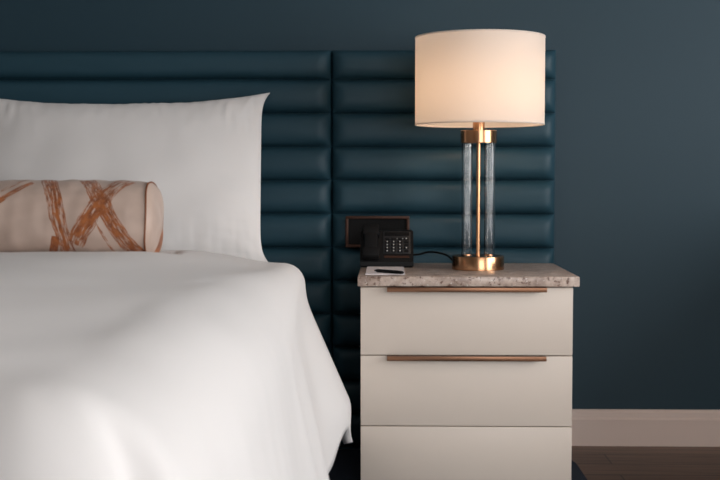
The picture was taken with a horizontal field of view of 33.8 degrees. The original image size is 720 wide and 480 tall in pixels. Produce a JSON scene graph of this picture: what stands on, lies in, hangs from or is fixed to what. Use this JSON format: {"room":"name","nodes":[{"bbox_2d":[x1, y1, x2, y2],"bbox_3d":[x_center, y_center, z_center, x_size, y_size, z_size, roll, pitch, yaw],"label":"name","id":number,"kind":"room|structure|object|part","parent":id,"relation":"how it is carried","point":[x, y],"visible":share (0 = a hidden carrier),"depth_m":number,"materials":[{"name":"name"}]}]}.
{"room":"bedroom","nodes":[
{"label":"bedroom","id":0,"kind":"room"},
{"bbox_2d":[0,0,719,409],"bbox_3d":[-0.112,-0.716,3.681,6.000,2.800,0.100,0,3,1],"label":"wall","id":1,"kind":"structure","parent":0,"point":[637,215],"depth_m":3.64,"materials":[{"name":"blue paint"}]},
{"bbox_2d":[0,50,555,448],"bbox_3d":[-0.813,0.030,3.634,2.804,1.209,0.102,0,3,1],"label":"headboard","id":2,"kind":"object","parent":1,"relation":"attached to","point":[340,137],"visible":0.37,"depth_m":3.56,"materials":[{"name":"blue leather"}]},
{"bbox_3d":[-1.150,0.029,3.642,2.128,1.209,0.102,0,3,1],"label":"padded panel","id":3,"kind":"part","parent":2,"relation":"part of","materials":[{"name":"blue leather"}]},
{"bbox_2d":[346,216,409,246],"bbox_3d":[0.052,-0.025,3.548,0.192,0.094,0.014,0,3,1],"label":"outlet panel","id":4,"kind":"object","parent":2,"relation":"attached to","point":[354,224],"visible":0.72,"depth_m":3.55,"materials":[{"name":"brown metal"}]},
{"bbox_3d":[0.253,0.031,3.608,0.673,1.209,0.102,0,3,1],"label":"padded panel","id":5,"kind":"part","parent":2,"relation":"part of","materials":[{"name":"blue leather"}]},
{"bbox_2d":[571,409,719,446],"bbox_3d":[-0.114,0.580,3.689,5.800,0.112,0.020,0,3,1],"label":"baseboard","id":6,"kind":"structure","parent":1,"relation":"attached to","point":[590,427],"depth_m":3.66,"materials":[{"name":"beige paint"}]},
{"bbox_2d":[338,446,719,479],"bbox_3d":[-0.177,0.801,1.008,5.800,0.050,5.400,0,3,1],"label":"floor","id":7,"kind":"structure","parent":0,"point":[595,462],"depth_m":3.45,"materials":[{"name":"brown wood"}]},
{"bbox_2d":[328,450,586,479],"bbox_3d":[-1.052,0.707,2.208,3.293,0.012,2.765,0,3,1],"label":"area rug","id":8,"kind":"object","parent":7,"relation":"on","point":[347,463],"visible":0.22,"depth_m":3.33,"materials":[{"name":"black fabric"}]},
{"bbox_2d":[358,263,579,479],"bbox_3d":[0.285,0.363,3.304,0.572,0.562,0.496,0,3,1],"label":"nightstand","id":9,"kind":"object","parent":8,"relation":"on","point":[466,375],"visible":0.99,"depth_m":3.08,"materials":[{"name":"beige paint"}]},
{"bbox_2d":[365,267,404,274],"bbox_3d":[0.069,0.083,3.226,0.103,0.003,0.252,0,3,1],"label":"notepad","id":10,"kind":"object","parent":9,"relation":"on","point":[370,270],"visible":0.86,"depth_m":3.21,"materials":[{"name":"white paper"}]},
{"bbox_2d":[374,269,403,273],"bbox_3d":[0.075,0.083,3.120,0.009,0.009,0.110,-3,4,-43],"label":"ballpoint pen","id":11,"kind":"object","parent":10,"relation":"on","point":[376,270],"visible":1,"depth_m":3.11,"materials":[{"name":"black plastic"}]},
{"bbox_2d":[360,224,413,266],"bbox_3d":[0.077,0.015,3.399,0.152,0.120,0.120,0,3,1],"label":"desk telephone","id":12,"kind":"object","parent":9,"relation":"on","point":[378,248],"visible":1,"depth_m":3.38,"materials":[{"name":"black plastic"}]},
{"bbox_3d":[0.106,0.007,3.395,0.079,0.061,0.049,0,3,1],"label":"keypad plate","id":13,"kind":"part","parent":12,"relation":"part of","materials":[{"name":"black plastic"}]},
{"bbox_3d":[0.276,0.560,3.098,0.549,0.148,0.020,0,3,1],"label":"drawer","id":14,"kind":"part","parent":9,"relation":"part of","materials":[{"name":"beige paint"}]},
{"bbox_3d":[0.276,0.392,3.089,0.549,0.183,0.020,0,3,1],"label":"drawer","id":15,"kind":"part","parent":9,"relation":"part of","materials":[{"name":"beige paint"}]},
{"bbox_3d":[0.276,0.306,3.070,0.411,0.012,0.034,0,3,1],"label":"handle","id":16,"kind":"part","parent":9,"relation":"part of","materials":[{"name":"brown metal"}]},
{"bbox_3d":[0.276,0.210,3.079,0.549,0.176,0.020,0,3,1],"label":"drawer","id":17,"kind":"part","parent":9,"relation":"part of","materials":[{"name":"beige paint"}]},
{"bbox_3d":[0.276,0.128,3.061,0.411,0.012,0.034,0,3,1],"label":"handle","id":18,"kind":"part","parent":9,"relation":"part of","materials":[{"name":"brown metal"}]},
{"bbox_2d":[358,263,579,286],"bbox_3d":[0.285,0.095,3.295,0.572,0.026,0.487,0,3,1],"label":"countertop","id":19,"kind":"structure","parent":9,"relation":"on","point":[421,274],"depth_m":3.06,"materials":[{"name":"beige stone"}]},
{"bbox_2d":[414,29,545,270],"bbox_3d":[0.309,-0.241,3.313,0.402,0.641,0.424,0,3,1],"label":"table lamp","id":20,"kind":"object","parent":9,"relation":"on","point":[477,79],"visible":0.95,"depth_m":3.14,"materials":[{"name":"white fabric"}]},
{"bbox_3d":[0.207,0.030,3.449,0.051,0.079,0.262,-2,4,-37],"label":"cord","id":21,"kind":"part","parent":20,"relation":"part of","materials":[{"name":"black plastic"}]},
{"bbox_3d":[0.328,-0.113,3.287,0.011,0.312,0.011,1,3,18],"label":"stem","id":22,"kind":"part","parent":20,"relation":"part of","materials":[{"name":"gold metal"}]},
{"bbox_2d":[473,122,484,129],"bbox_3d":[0.328,-0.329,3.275,0.033,0.051,0.033,0,3,1],"label":"socket","id":23,"kind":"object","parent":20,"relation":"attached to","point":[476,125],"depth_m":3.26,"materials":[{"name":"gold metal"}]},
{"bbox_3d":[0.331,-0.438,3.270,0.356,0.242,0.356,0,3,1],"label":"lamp shade","id":24,"kind":"part","parent":20,"relation":"part of","materials":[{"name":"white fabric"}]},
{"bbox_3d":[-1.106,0.410,2.439,1.775,0.558,2.295,0,3,1],"label":"bed","id":25,"kind":"object","parent":8,"relation":"on","visible":0},
{"bbox_2d":[0,93,269,261],"bbox_3d":[-0.707,-0.184,3.365,0.921,0.484,0.290,0,3,1],"label":"pillow","id":26,"kind":"object","parent":25,"relation":"on","point":[203,158],"visible":0.77,"depth_m":3.32,"materials":[{"name":"white fabric"}]},
{"bbox_2d":[0,250,352,479],"bbox_3d":[-1.139,0.373,2.034,2.209,0.629,2.111,0,3,1],"label":"duvet","id":27,"kind":"object","parent":25,"relation":"on","point":[168,364],"visible":1,"depth_m":1.74,"materials":[{"name":"white fabric"}]},
{"bbox_2d":[0,179,163,252],"bbox_3d":[-1.009,-0.047,2.911,1.048,0.205,0.204,0,3,1],"label":"bolster cushion","id":28,"kind":"object","parent":27,"relation":"on","point":[72,215],"visible":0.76,"depth_m":2.81,"materials":[{"name":"brown fabric"}]}
]}

